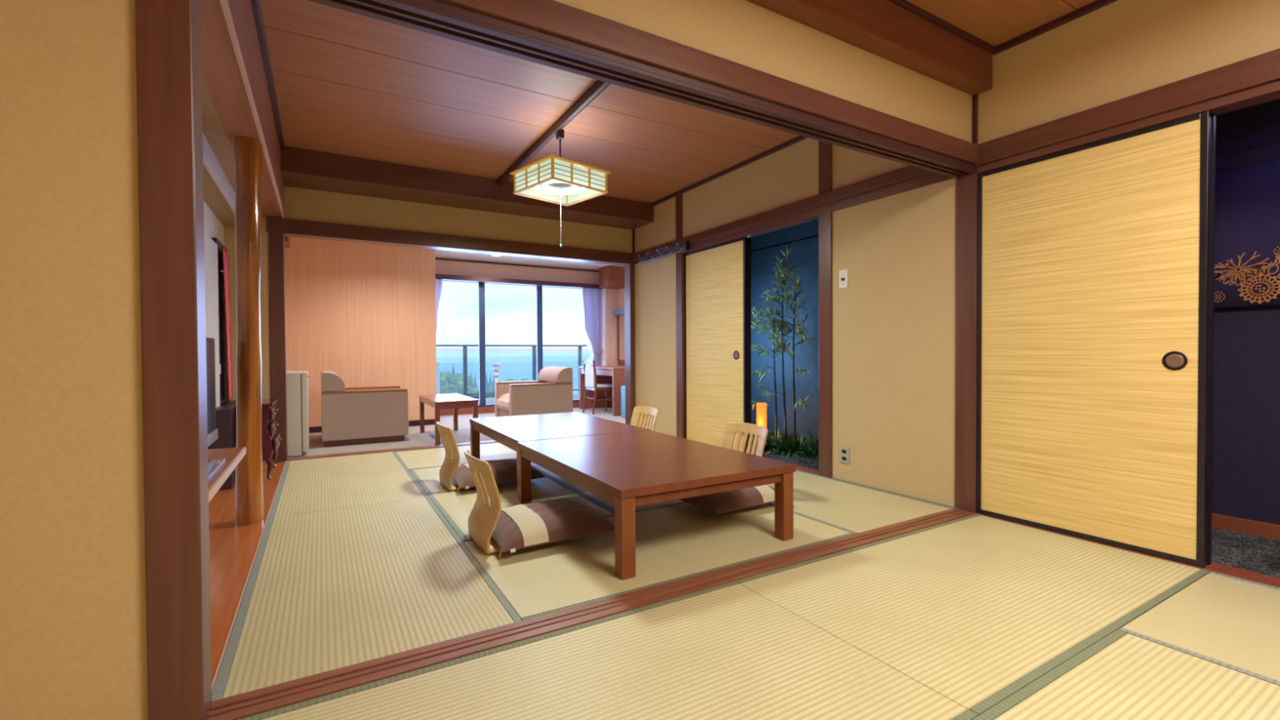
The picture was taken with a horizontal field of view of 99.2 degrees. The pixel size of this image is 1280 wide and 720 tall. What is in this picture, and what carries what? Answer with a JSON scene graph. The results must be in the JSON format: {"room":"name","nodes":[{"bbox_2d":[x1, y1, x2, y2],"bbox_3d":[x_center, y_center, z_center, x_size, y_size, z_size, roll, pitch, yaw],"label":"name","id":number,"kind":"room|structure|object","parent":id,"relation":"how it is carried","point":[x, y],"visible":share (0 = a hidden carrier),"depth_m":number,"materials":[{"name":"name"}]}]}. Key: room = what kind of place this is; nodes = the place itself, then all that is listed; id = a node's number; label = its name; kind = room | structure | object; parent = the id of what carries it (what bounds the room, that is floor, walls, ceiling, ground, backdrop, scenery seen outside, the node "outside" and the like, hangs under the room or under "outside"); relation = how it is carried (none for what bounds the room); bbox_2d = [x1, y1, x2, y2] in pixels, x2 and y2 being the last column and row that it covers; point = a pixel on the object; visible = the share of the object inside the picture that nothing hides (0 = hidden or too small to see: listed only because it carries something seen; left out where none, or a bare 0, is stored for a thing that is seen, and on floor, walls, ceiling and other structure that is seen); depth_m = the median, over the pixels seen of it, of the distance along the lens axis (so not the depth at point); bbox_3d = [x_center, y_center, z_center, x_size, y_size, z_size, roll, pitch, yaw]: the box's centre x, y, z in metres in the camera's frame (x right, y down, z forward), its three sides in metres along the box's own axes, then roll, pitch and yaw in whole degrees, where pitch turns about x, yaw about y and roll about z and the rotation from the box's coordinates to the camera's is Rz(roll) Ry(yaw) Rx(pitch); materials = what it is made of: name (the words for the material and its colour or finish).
{"room":"japanese tatami room","nodes":[
{"label":"japanese tatami room","id":0,"kind":"room"},
{"bbox_2d":[0,0,147,719],"bbox_3d":[-2.070,-0.366,2.284,0.517,2.650,11.400,-1,1,-30],"label":"wall","id":1,"kind":"structure","parent":0,"point":[73,635],"depth_m":1.25,"materials":[{"name":"paint"}]},
{"bbox_2d":[202,133,235,214],"bbox_3d":[-2.370,-1.151,2.951,0.020,0.135,3.830,-1,1,-30],"label":"trim","id":2,"kind":"structure","parent":1,"relation":"attached to","point":[211,164],"depth_m":3.34,"materials":[{"name":"grey"}]},
{"bbox_2d":[200,0,284,218],"bbox_3d":[-2.201,-1.458,3.046,0.165,0.485,3.830,-1,1,-30],"label":"trim","id":3,"kind":"structure","parent":1,"relation":"attached to","point":[221,77],"depth_m":2.52,"materials":[{"name":"wood"}]},
{"bbox_2d":[268,231,287,462],"bbox_3d":[-3.174,-0.086,4.781,0.109,2.030,0.140,-1,1,-30],"label":"trim","id":4,"kind":"structure","parent":1,"relation":"attached to","point":[276,240],"depth_m":4.72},
{"bbox_2d":[888,0,995,52],"bbox_3d":[0.243,-1.686,2.006,3.980,0.025,0.022,-1,1,-30],"label":"trim","id":5,"kind":"structure","parent":1,"relation":"attached to","point":[904,4],"depth_m":2.75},
{"bbox_2d":[203,200,224,245],"bbox_3d":[-2.522,-0.069,2.869,0.080,2.045,3.860,-1,1,-30],"label":"wall","id":6,"kind":"structure","parent":0,"point":[213,228],"depth_m":4.05,"materials":[{"name":"paint"}]},
{"bbox_2d":[204,231,220,408],"bbox_3d":[-2.962,-0.202,3.742,0.041,1.300,0.665,-1,1,-30],"label":"wall panel","id":7,"kind":"object","parent":6,"relation":"attached to","point":[211,248],"visible":0.26,"depth_m":3.83,"materials":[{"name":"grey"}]},
{"bbox_2d":[208,446,246,502],"bbox_3d":[-1.841,0.527,2.129,0.330,0.098,1.685,-1,1,-30],"label":"wall shelf","id":8,"kind":"object","parent":6,"relation":"attached to","point":[233,456],"visible":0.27,"depth_m":2.55,"materials":[{"name":"brown wood"}]},
{"bbox_2d":[205,337,225,480],"bbox_3d":[-2.006,0.182,2.478,0.190,0.581,0.910,-1,1,-30],"label":"television","id":9,"kind":"object","parent":8,"relation":"on","point":[214,466],"visible":0.3,"depth_m":2.71,"materials":[{"name":"black"}]},
{"bbox_2d":[201,78,235,227],"bbox_3d":[-2.413,-1.193,2.914,0.340,0.200,3.850,-1,1,-30],"label":"ceiling","id":10,"kind":"structure","parent":0,"point":[213,130],"depth_m":3.26,"materials":[{"name":"paint"}]},
{"bbox_2d":[208,461,285,682],"bbox_3d":[-2.308,0.928,3.011,0.408,0.044,3.830,-1,1,-30],"label":"floor","id":11,"kind":"structure","parent":0,"point":[233,547],"depth_m":2.57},
{"bbox_2d":[207,400,236,489],"bbox_3d":[-3.134,0.616,4.152,0.138,0.555,0.920,-1,1,-30],"label":"base cabinet","id":12,"kind":"object","parent":11,"relation":"on","point":[226,424],"visible":0.28,"depth_m":3.78,"materials":[{"name":"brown wood"}]},
{"bbox_2d":[212,237,233,404],"bbox_3d":[-3.247,-0.288,4.264,0.076,1.240,0.515,-1,1,-30],"label":"scroll","id":13,"kind":"object","parent":12,"relation":"on","point":[226,394],"visible":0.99,"depth_m":4.22,"materials":[{"name":"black wood"}]},
{"bbox_2d":[234,136,263,525],"bbox_3d":[-2.179,-0.160,3.033,0.152,2.130,0.131,-1,1,-30],"label":"pillar","id":14,"kind":"structure","parent":11,"relation":"on","point":[249,496],"depth_m":2.99,"materials":[{"name":"wood"}]},
{"bbox_2d":[262,398,281,479],"bbox_3d":[-2.961,0.609,4.264,0.254,0.573,0.570,-1,1,-30],"label":"sculpture","id":15,"kind":"object","parent":11,"relation":"on","point":[270,439],"visible":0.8,"depth_m":4.08,"materials":[{"name":"brown wood"}]},
{"bbox_2d":[284,236,436,426],"bbox_3d":[-3.870,-0.327,7.151,2.080,2.380,1.080,-1,1,-30],"label":"wall","id":16,"kind":"structure","parent":0,"point":[363,313],"depth_m":6.77,"materials":[{"name":"brown wood"}]},
{"bbox_2d":[223,186,632,462],"bbox_3d":[-1.248,-0.422,5.904,5.350,2.650,0.120,-1,1,-30],"label":"wall","id":17,"kind":"structure","parent":0,"point":[301,204],"depth_m":5.23,"materials":[{"name":"paint"}]},
{"bbox_2d":[211,461,286,693],"bbox_3d":[-2.129,0.921,3.115,0.007,0.043,3.830,-1,1,-30],"label":"trim","id":18,"kind":"structure","parent":17,"relation":"attached to","point":[222,655],"depth_m":2.05,"materials":[{"name":"beige"}]},
{"bbox_2d":[287,440,497,460],"bbox_3d":[-1.632,0.882,5.694,3.451,0.053,0.120,-1,1,-30],"label":"trim","id":19,"kind":"structure","parent":17,"relation":"attached to","point":[490,441],"depth_m":5.15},
{"bbox_2d":[266,217,634,265],"bbox_3d":[-1.673,-1.186,5.646,3.625,0.129,0.150,-1,1,-30],"label":"trim","id":20,"kind":"structure","parent":17,"relation":"attached to","point":[289,227],"depth_m":5.37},
{"bbox_2d":[280,146,653,229],"bbox_3d":[-1.479,-1.638,5.441,3.512,0.203,0.462,-1,1,-30],"label":"beam","id":21,"kind":"structure","parent":17,"relation":"attached to","point":[301,168],"depth_m":5.04,"materials":[{"name":"wood"}]},
{"bbox_2d":[287,407,625,457],"bbox_3d":[-1.986,0.869,7.195,5.350,0.039,2.830,-1,1,-30],"label":"floor","id":22,"kind":"structure","parent":0,"point":[415,438],"depth_m":6.10,"materials":[{"name":"carpet"}]},
{"bbox_2d":[286,371,309,457],"bbox_3d":[-3.455,0.499,5.093,0.620,0.765,0.490,-1,1,-30],"label":"refrigerator","id":23,"kind":"object","parent":22,"relation":"on","point":[297,382],"visible":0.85,"depth_m":5.00,"materials":[{"name":"beige"}]},
{"bbox_2d":[320,370,408,446],"bbox_3d":[-3.030,0.494,5.995,0.820,0.752,0.726,-1,1,-30],"label":"armchair","id":24,"kind":"object","parent":22,"relation":"on","point":[351,415],"visible":1,"depth_m":5.67,"materials":[{"name":"fabric"}]},
{"bbox_2d":[418,393,478,444],"bbox_3d":[-2.163,0.641,6.116,0.440,0.447,1.050,-1,1,-30],"label":"end table","id":25,"kind":"object","parent":22,"relation":"on","point":[455,401],"visible":0.88,"depth_m":5.79,"materials":[{"name":"brown wood"}]},
{"bbox_2d":[494,366,573,417],"bbox_3d":[-1.392,0.470,7.092,0.820,0.752,0.726,-1,1,-30],"label":"armchair","id":26,"kind":"object","parent":22,"relation":"on","point":[553,393],"visible":0.84,"depth_m":6.87,"materials":[{"name":"fabric"}]},
{"bbox_2d":[582,360,612,414],"bbox_3d":[-0.623,0.412,8.480,0.440,0.823,0.398,-1,1,-30],"label":"desk chair","id":27,"kind":"object","parent":22,"relation":"on","point":[590,374],"visible":0.91,"depth_m":8.35,"materials":[{"name":"brown wood"}]},
{"bbox_2d":[578,365,625,416],"bbox_3d":[-0.379,0.462,8.745,0.758,0.711,1.230,-1,1,-30],"label":"desk","id":28,"kind":"object","parent":22,"relation":"on","point":[615,375],"visible":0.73,"depth_m":8.99,"materials":[{"name":"brown wood"}]},
{"bbox_2d":[435,257,599,284],"bbox_3d":[-1.847,-0.363,8.940,3.220,2.380,0.095,-1,1,-30],"label":"wall","id":29,"kind":"structure","parent":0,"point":[442,267],"depth_m":8.78,"materials":[{"name":"brown wood"}]},
{"bbox_2d":[435,274,603,415],"bbox_3d":[-1.939,-0.230,8.803,2.920,2.111,0.240,-1,1,-30],"label":"window","id":30,"kind":"structure","parent":29,"relation":"attached to","point":[481,285],"depth_m":8.56,"materials":[{"name":"blue"}]},
{"bbox_2d":[580,288,593,366],"bbox_3d":[-0.874,-0.259,9.409,0.330,1.930,0.041,-1,1,-30],"label":"sheer curtain","id":31,"kind":"object","parent":30,"relation":"hanging from","point":[588,341],"visible":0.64,"depth_m":9.36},
{"bbox_2d":[582,288,602,365],"bbox_3d":[-0.824,-0.242,9.387,0.355,1.975,0.130,-1,1,-30],"label":"curtain","id":32,"kind":"object","parent":30,"relation":"hanging from","point":[591,297],"visible":0.66,"depth_m":9.39,"materials":[{"name":"purple fabric"}]},
{"bbox_2d":[475,393,579,404],"bbox_3d":[-3.014,0.895,9.201,6.200,0.350,1.370,-1,1,-30],"label":"floor","id":33,"kind":"structure","parent":0,"point":[491,400],"depth_m":9.96,"materials":[{"name":"concrete"}]},
{"bbox_2d":[435,344,586,396],"bbox_3d":[-3.063,0.308,9.143,5.070,1.145,1.230,-1,1,-30],"label":"balcony railing","id":34,"kind":"object","parent":33,"relation":"on","point":[464,346],"visible":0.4,"depth_m":10.19,"materials":[{"name":"blue"}]},
{"bbox_2d":[259,0,799,203],"bbox_3d":[-0.689,-1.747,3.945,3.690,0.050,3.900,-1,1,-30],"label":"ceiling","id":35,"kind":"structure","parent":0,"point":[347,83],"depth_m":3.80,"materials":[{"name":"wood"}]},
{"bbox_2d":[497,80,610,186],"bbox_3d":[-0.504,-1.690,3.799,0.056,0.061,3.340,-1,1,-30],"label":"rail","id":36,"kind":"object","parent":35,"relation":"attached to","point":[599,86],"visible":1,"depth_m":3.90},
{"bbox_2d":[509,128,611,247],"bbox_3d":[-0.580,-1.246,3.973,0.524,0.853,0.524,-1,1,-44],"label":"pendant lamp","id":37,"kind":"object","parent":36,"relation":"hanging from","point":[553,179],"visible":1,"depth_m":3.90,"materials":[{"name":"paper"}]},
{"bbox_2d":[435,248,624,270],"bbox_3d":[-2.024,-1.567,7.204,5.350,0.080,2.930,-1,1,-30],"label":"ceiling","id":38,"kind":"structure","parent":0,"point":[438,253],"depth_m":8.45,"materials":[{"name":"white"}]},
{"bbox_2d":[600,288,617,365],"bbox_3d":[-0.485,-0.378,9.553,0.350,2.380,0.250,-1,1,-30],"label":"wall column","id":39,"kind":"structure","parent":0,"point":[609,297],"depth_m":9.42,"materials":[{"name":"paint"}]},
{"bbox_2d":[617,288,624,315],"bbox_3d":[0.328,-0.366,8.390,0.120,2.380,2.580,-1,1,-30],"label":"wall","id":40,"kind":"structure","parent":0,"point":[620,291],"depth_m":9.37,"materials":[{"name":"beige paint"}]},
{"bbox_2d":[599,265,624,288],"bbox_3d":[-0.451,-1.393,9.214,0.370,0.338,0.350,-1,1,-30],"label":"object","id":41,"kind":"structure","parent":40,"relation":"attached to","point":[611,277],"depth_m":9.07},
{"bbox_2d":[617,315,625,359],"bbox_3d":[-0.195,-0.381,9.135,0.029,0.775,0.735,-1,1,-30],"label":"wall mirror","id":42,"kind":"object","parent":40,"relation":"attached to","point":[620,319],"visible":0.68,"depth_m":9.36,"materials":[{"name":"clear glass"}]},
{"bbox_2d":[554,0,972,142],"bbox_3d":[0.329,-1.448,2.238,3.603,0.508,0.080,-1,1,-30],"label":"wall","id":43,"kind":"structure","parent":0,"point":[745,33],"depth_m":2.40,"materials":[{"name":"paint"}]},
{"bbox_2d":[134,0,212,719],"bbox_3d":[-1.175,-0.357,1.371,0.106,2.650,0.120,-1,1,-30],"label":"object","id":44,"kind":"structure","parent":43,"relation":"attached to","point":[168,32],"depth_m":1.33,"materials":[{"name":"wood"}]},
{"bbox_2d":[250,0,284,150],"bbox_3d":[-2.006,-1.682,2.901,0.030,0.035,3.388,-1,1,-30],"label":"trim","id":45,"kind":"structure","parent":43,"relation":"attached to","point":[255,5],"depth_m":3.08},
{"bbox_2d":[307,0,976,177],"bbox_3d":[0.377,-1.069,2.270,3.497,0.042,0.120,-1,1,-30],"label":"ceiling beam","id":46,"kind":"structure","parent":43,"relation":"attached to","point":[438,18],"depth_m":1.99,"materials":[{"name":"wood"}]},
{"bbox_2d":[439,0,977,164],"bbox_3d":[0.377,-1.142,2.269,3.497,0.105,0.156,-1,1,-30],"label":"trim","id":47,"kind":"structure","parent":43,"relation":"attached to","point":[552,17],"depth_m":2.10,"materials":[{"name":"wood"}]},
{"bbox_2d":[746,0,992,95],"bbox_3d":[0.212,-1.591,2.062,3.980,0.216,0.103,-1,1,-30],"label":"trim","id":48,"kind":"structure","parent":43,"relation":"attached to","point":[883,28],"depth_m":2.62,"materials":[{"name":"wood"}]},
{"bbox_2d":[635,0,1279,506],"bbox_3d":[2.082,-0.396,2.945,0.088,2.650,8.350,-1,1,-30],"label":"wall","id":49,"kind":"structure","parent":0,"point":[894,321],"depth_m":3.47,"materials":[{"name":"paint"}]},
{"bbox_2d":[206,507,975,719],"bbox_3d":[0.388,0.925,2.298,3.497,0.054,0.118,-1,1,-30],"label":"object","id":50,"kind":"structure","parent":49,"relation":"attached to","point":[258,701],"depth_m":1.83,"materials":[{"name":"wood"}]},
{"bbox_2d":[624,264,635,424],"bbox_3d":[-0.120,-0.127,6.567,0.064,2.030,0.140,-1,1,-30],"label":"trim","id":51,"kind":"structure","parent":49,"relation":"attached to","point":[629,269],"depth_m":6.52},
{"bbox_2d":[638,240,688,263],"bbox_3d":[0.217,-1.168,5.892,0.071,0.127,0.985,-1,1,-30],"label":"coat rack","id":52,"kind":"object","parent":49,"relation":"attached to","point":[664,251],"visible":1,"depth_m":5.86,"materials":[{"name":"brown wood"}]},
{"bbox_2d":[675,193,684,438],"bbox_3d":[0.455,-0.428,5.726,0.110,2.650,0.112,-1,1,-30],"label":"trim","id":53,"kind":"structure","parent":49,"relation":"attached to","point":[680,331],"depth_m":5.68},
{"bbox_2d":[684,236,747,453],"bbox_3d":[0.713,-0.124,5.269,0.032,1.947,0.938,-1,1,-30],"label":"door","id":54,"kind":"structure","parent":49,"relation":"in","point":[716,277],"depth_m":5.23,"materials":[{"name":"paper"}]},
{"bbox_2d":[651,135,807,206],"bbox_3d":[0.994,-1.726,4.656,0.036,0.030,3.388,-1,1,-30],"label":"trim","id":55,"kind":"structure","parent":49,"relation":"attached to","point":[800,138],"depth_m":4.88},
{"bbox_2d":[747,237,751,453],"bbox_3d":[0.745,-0.123,5.277,0.028,1.940,0.940,-1,1,-30],"label":"door frame","id":56,"kind":"structure","parent":49,"relation":"in","point":[748,238],"depth_m":4.87,"materials":[{"name":"black paint"}]},
{"bbox_2d":[632,165,933,261],"bbox_3d":[0.923,-1.202,4.876,0.120,0.083,3.830,-1,1,-30],"label":"trim","id":57,"kind":"structure","parent":49,"relation":"attached to","point":[908,172],"depth_m":4.14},
{"bbox_2d":[634,172,953,264],"bbox_3d":[0.932,-1.128,4.883,0.100,0.065,3.830,-1,1,-30],"label":"trim","id":58,"kind":"structure","parent":49,"relation":"attached to","point":[811,215],"depth_m":4.16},
{"bbox_2d":[818,140,832,478],"bbox_3d":[1.420,-0.409,4.075,0.110,2.650,0.119,-1,1,-30],"label":"trim","id":59,"kind":"structure","parent":49,"relation":"attached to","point":[825,149],"depth_m":4.04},
{"bbox_2d":[955,94,977,512],"bbox_3d":[1.937,-0.399,3.190,0.110,2.650,0.120,-1,1,-30],"label":"trim","id":60,"kind":"structure","parent":49,"relation":"attached to","point":[966,277],"depth_m":3.16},
{"bbox_2d":[991,0,1117,55],"bbox_3d":[3.045,-1.686,1.157,0.040,0.030,4.317,-1,1,-30],"label":"trim","id":61,"kind":"structure","parent":49,"relation":"attached to","point":[1097,4],"depth_m":2.76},
{"bbox_2d":[976,111,1210,567],"bbox_3d":[2.175,-0.087,2.719,0.032,1.936,0.936,-1,1,-30],"label":"door","id":62,"kind":"structure","parent":49,"relation":"in","point":[1093,258],"depth_m":2.62,"materials":[{"name":"paper"}]},
{"bbox_2d":[974,48,1279,165],"bbox_3d":[3.066,-1.139,1.224,0.130,0.115,4.400,-1,1,-30],"label":"trim","id":63,"kind":"structure","parent":49,"relation":"attached to","point":[1263,68],"depth_m":2.46,"materials":[{"name":"wood"}]},
{"bbox_2d":[975,512,1279,587],"bbox_3d":[2.474,0.910,2.303,0.119,0.053,1.980,-1,1,-30],"label":"trim","id":64,"kind":"structure","parent":49,"relation":"attached to","point":[1260,578],"depth_m":2.31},
{"bbox_2d":[977,80,1279,173],"bbox_3d":[2.464,-1.073,2.274,0.110,0.041,1.980,-1,1,-30],"label":"trim","id":65,"kind":"structure","parent":49,"relation":"attached to","point":[1269,91],"depth_m":2.40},
{"bbox_2d":[1206,113,1216,564],"bbox_3d":[2.227,-0.089,2.744,0.028,1.930,0.930,-1,1,-30],"label":"door frame","id":66,"kind":"structure","parent":49,"relation":"in","point":[1212,176],"depth_m":2.34,"materials":[{"name":"black paint"}]},
{"bbox_2d":[906,0,1096,46],"bbox_3d":[1.297,-1.703,0.194,4.050,0.050,4.420,-1,1,-30],"label":"ceiling","id":67,"kind":"structure","parent":0,"point":[994,22],"depth_m":2.70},
{"bbox_2d":[749,98,1279,524],"bbox_3d":[2.181,-0.279,3.786,0.930,2.400,5.420,-1,1,-30],"label":"wall","id":68,"kind":"structure","parent":0,"point":[1246,442],"depth_m":2.91,"materials":[{"name":"paint"}]},
{"bbox_2d":[751,235,818,261],"bbox_3d":[1.923,-1.147,4.958,0.017,0.095,3.000,-1,1,-30],"label":"trim","id":69,"kind":"structure","parent":68,"relation":"attached to","point":[811,242],"depth_m":5.65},
{"bbox_2d":[1211,512,1279,540],"bbox_3d":[3.281,0.884,2.670,0.025,0.095,2.240,-1,1,-30],"label":"baseboard","id":70,"kind":"structure","parent":68,"relation":"attached to","point":[1255,528],"depth_m":2.84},
{"bbox_2d":[1213,160,1279,307],"bbox_3d":[3.305,-0.636,2.528,0.012,0.720,1.200,-1,1,-30],"label":"tapestry","id":71,"kind":"object","parent":68,"relation":"attached to","point":[1247,198],"depth_m":2.81,"materials":[{"name":"fabric"}]},
{"bbox_2d":[1213,246,1279,303],"bbox_3d":[3.132,-0.429,2.823,0.006,0.284,0.356,-1,1,-30],"label":"print","id":72,"kind":"object","parent":71,"relation":"attached to","point":[1242,274],"depth_m":2.81,"materials":[{"name":"gold"}]},
{"bbox_2d":[1215,142,1279,172],"bbox_3d":[3.274,-1.038,2.644,0.022,0.100,2.240,-1,1,-30],"label":"trim","id":73,"kind":"structure","parent":68,"relation":"attached to","point":[1271,153],"depth_m":2.83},
{"bbox_2d":[751,443,1279,577],"bbox_3d":[2.153,0.916,3.783,0.850,0.030,5.300,-1,1,-30],"label":"floor","id":74,"kind":"structure","parent":0,"point":[813,464],"depth_m":2.66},
{"bbox_2d":[751,245,817,443],"bbox_3d":[1.305,-0.111,5.330,0.485,1.990,1.088,-1,1,-18],"label":"bamboo plant","id":75,"kind":"object","parent":74,"relation":"on","point":[782,324],"visible":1,"depth_m":5.22,"materials":[{"name":"green plant"}]},
{"bbox_2d":[751,438,818,470],"bbox_3d":[1.319,0.882,5.206,0.818,0.024,1.920,-1,1,-30],"label":"gravel","id":76,"kind":"object","parent":74,"relation":"on","point":[778,455],"visible":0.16,"depth_m":4.89,"materials":[{"name":"gravel"}]},
{"bbox_2d":[764,428,809,457],"bbox_3d":[1.411,0.780,5.178,0.571,0.277,0.570,-1,1,-30],"label":"clump","id":77,"kind":"object","parent":76,"relation":"on","point":[789,443],"visible":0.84,"depth_m":5.14,"materials":[{"name":"green plant"}]},
{"bbox_2d":[786,431,818,458],"bbox_3d":[1.619,0.779,5.015,0.481,0.265,0.550,-1,1,-30],"label":"clump","id":78,"kind":"object","parent":76,"relation":"on","point":[813,451],"visible":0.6,"depth_m":4.99,"materials":[{"name":"green plant"}]},
{"bbox_2d":[1211,527,1279,577],"bbox_3d":[2.906,0.913,2.487,0.812,0.024,1.116,-1,1,-30],"label":"gravel","id":79,"kind":"object","parent":74,"relation":"on","point":[1237,553],"visible":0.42,"depth_m":2.58,"materials":[{"name":"gravel"}]},
{"bbox_3d":[0.144,1.033,3.507,5.900,0.205,11.650,-1,1,-30],"label":"floor","id":80,"kind":"structure","parent":0,"visible":0},
{"bbox_2d":[268,451,428,517],"bbox_3d":[-2.234,0.910,4.163,0.868,0.046,1.913,-1,1,-30],"label":"mat","id":81,"kind":"object","parent":80,"relation":"on","point":[328,483],"visible":0.77,"depth_m":3.91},
{"bbox_2d":[211,496,521,701],"bbox_3d":[-1.267,0.929,2.509,0.868,0.046,1.915,-1,1,-30],"label":"mat","id":82,"kind":"object","parent":80,"relation":"on","point":[326,590],"visible":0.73,"depth_m":2.12,"materials":[{"name":"wicker"}]},
{"bbox_2d":[395,442,516,469],"bbox_3d":[-1.342,0.890,5.238,1.753,0.046,0.958,-1,1,-30],"label":"mat","id":83,"kind":"object","parent":80,"relation":"on","point":[417,459],"visible":0.23,"depth_m":5.00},
{"bbox_2d":[408,458,614,541],"bbox_3d":[-0.994,0.909,3.773,0.876,0.046,1.918,-1,1,-30],"label":"mat","id":84,"kind":"object","parent":80,"relation":"on","point":[455,507],"visible":0.47,"depth_m":3.55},
{"bbox_2d":[435,422,475,490],"bbox_3d":[-1.223,0.659,3.914,0.446,0.438,0.414,-1,1,-30],"label":"chair","id":85,"kind":"object","parent":84,"relation":"on","point":[447,471],"visible":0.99,"depth_m":3.73,"materials":[{"name":"brown wood"}]},
{"bbox_2d":[453,458,546,492],"bbox_3d":[-1.062,0.803,3.952,0.617,0.120,0.521,-1,1,-30],"label":"seat cushion","id":86,"kind":"object","parent":85,"relation":"on","point":[504,471],"visible":0.54,"depth_m":3.80,"materials":[{"name":"brown fabric"}]},
{"bbox_2d":[530,461,683,511],"bbox_3d":[-0.236,0.899,4.216,0.875,0.046,1.918,-1,1,-30],"label":"mat","id":87,"kind":"object","parent":80,"relation":"on","point":[567,483],"visible":0.06,"depth_m":3.59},
{"bbox_2d":[469,412,651,497],"bbox_3d":[-0.689,0.692,4.327,0.986,0.371,1.406,-1,1,-30],"label":"table","id":88,"kind":"object","parent":87,"relation":"on","point":[507,431],"visible":0.52,"depth_m":4.20,"materials":[{"name":"brown wood"}]},
{"bbox_2d":[238,581,977,719],"bbox_3d":[-0.153,0.940,1.355,1.815,0.046,0.954,-1,1,-30],"label":"mat","id":89,"kind":"object","parent":80,"relation":"on","point":[726,651],"visible":1,"depth_m":1.56,"materials":[{"name":"wicker"}]},
{"bbox_2d":[462,502,854,620],"bbox_3d":[0.110,0.919,2.755,1.753,0.046,0.950,-1,1,-30],"label":"mat","id":90,"kind":"object","parent":80,"relation":"on","point":[676,541],"visible":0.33,"depth_m":2.53,"materials":[{"name":"wicker"}]},
{"bbox_2d":[463,449,501,554],"bbox_3d":[-0.646,0.672,2.752,0.446,0.438,0.414,-1,1,-30],"label":"chair","id":91,"kind":"object","parent":90,"relation":"on","point":[483,518],"visible":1,"depth_m":2.57,"materials":[{"name":"brown wood"}]},
{"bbox_2d":[491,499,614,558],"bbox_3d":[-0.490,0.816,2.798,0.617,0.120,0.521,-1,1,-30],"label":"seat cushion","id":92,"kind":"object","parent":91,"relation":"on","point":[518,526],"visible":0.94,"depth_m":2.65,"materials":[{"name":"brown fabric"}]},
{"bbox_2d":[516,430,795,579],"bbox_3d":[-0.001,0.706,3.084,0.986,0.371,1.410,-1,1,-30],"label":"table","id":93,"kind":"object","parent":90,"relation":"on","point":[629,470],"visible":1,"depth_m":2.69,"materials":[{"name":"brown wood"}]},
{"bbox_2d":[766,469,953,533],"bbox_3d":[1.003,0.898,3.837,0.878,0.046,1.915,-1,1,-30],"label":"mat","id":94,"kind":"object","parent":80,"relation":"on","point":[848,507],"visible":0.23,"depth_m":3.30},
{"bbox_2d":[721,422,768,457],"bbox_3d":[0.573,0.654,3.598,0.446,0.438,0.414,-1,1,-30],"label":"chair","id":95,"kind":"object","parent":94,"relation":"on","point":[731,428],"visible":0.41,"depth_m":3.70,"materials":[{"name":"brown wood"}]},
{"bbox_2d":[678,484,774,514],"bbox_3d":[0.534,0.803,3.357,0.617,0.120,0.521,-1,1,-32],"label":"seat cushion","id":96,"kind":"object","parent":95,"relation":"on","point":[735,500],"visible":0.44,"depth_m":3.13,"materials":[{"name":"brown fabric"}]},
{"bbox_2d":[735,513,1209,715],"bbox_3d":[1.400,0.919,2.263,1.779,0.046,0.954,-1,1,-30],"label":"mat","id":97,"kind":"object","parent":80,"relation":"on","point":[975,609],"visible":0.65,"depth_m":2.08,"materials":[{"name":"wicker"}]},
{"bbox_2d":[972,629,1279,719],"bbox_3d":[1.016,0.940,0.932,1.908,0.046,0.953,-1,1,-30],"label":"mat","id":98,"kind":"object","parent":80,"relation":"on","point":[1122,675],"visible":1,"depth_m":1.50,"materials":[{"name":"wicker"}]},
{"bbox_2d":[1118,571,1279,685],"bbox_3d":[2.487,0.928,1.239,0.936,0.046,1.908,-1,1,-30],"label":"mat","id":99,"kind":"object","parent":80,"relation":"on","point":[1230,622],"visible":0.74,"depth_m":1.85,"materials":[{"name":"wicker"}]},
{"bbox_3d":[0.036,0.880,5.491,0.878,0.046,1.913,-1,1,-30],"label":"mat","id":100,"kind":"object","parent":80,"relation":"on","visible":0},
{"bbox_2d":[630,406,658,431],"bbox_3d":[-0.092,0.640,4.773,0.446,0.438,0.414,-1,1,-30],"label":"chair","id":101,"kind":"object","parent":100,"relation":"on","point":[653,412],"visible":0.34,"depth_m":4.89,"materials":[{"name":"brown wood"}]},
{"label":"outside","id":102,"kind":"structure","parent":0,"visible":0},
{"bbox_3d":[3.757,12.057,99.326,180.000,21.200,140.000,-1,1,-30],"label":"hillside","id":103,"kind":"object","parent":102,"visible":0},
{"bbox_2d":[440,373,459,394],"bbox_3d":[-22.330,6.421,61.017,4.106,9.977,3.549,-1,1,-30],"label":"tree","id":104,"kind":"object","parent":103,"relation":"on","point":[445,380],"visible":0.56,"depth_m":60.68,"materials":[{"name":"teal plant"}]},
{"bbox_2d":[443,373,479,396],"bbox_3d":[-22.187,6.817,67.221,4.350,10.441,4.576,0,1,24],"label":"tree","id":105,"kind":"object","parent":103,"relation":"on","point":[460,385],"visible":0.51,"depth_m":66.79,"materials":[{"name":"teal plant"}]},
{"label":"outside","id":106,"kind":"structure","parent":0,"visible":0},
{"bbox_2d":[440,361,586,394],"bbox_3d":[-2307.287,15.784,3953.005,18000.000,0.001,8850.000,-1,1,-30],"label":"sea","id":107,"kind":"structure","parent":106,"point":[515,371],"depth_m":1998.80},
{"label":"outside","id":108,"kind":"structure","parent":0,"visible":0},
{"bbox_2d":[435,351,591,357],"bbox_3d":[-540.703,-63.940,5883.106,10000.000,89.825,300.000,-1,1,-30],"label":"hills","id":109,"kind":"structure","parent":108,"point":[438,354],"depth_m":5285.45,"materials":[{"name":"blue"}]},
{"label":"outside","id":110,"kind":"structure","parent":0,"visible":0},
{"bbox_2d":[435,355,590,363],"bbox_3d":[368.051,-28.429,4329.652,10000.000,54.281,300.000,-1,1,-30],"label":"hills","id":111,"kind":"structure","parent":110,"point":[523,358],"depth_m":3506.29,"materials":[{"name":"blue"}]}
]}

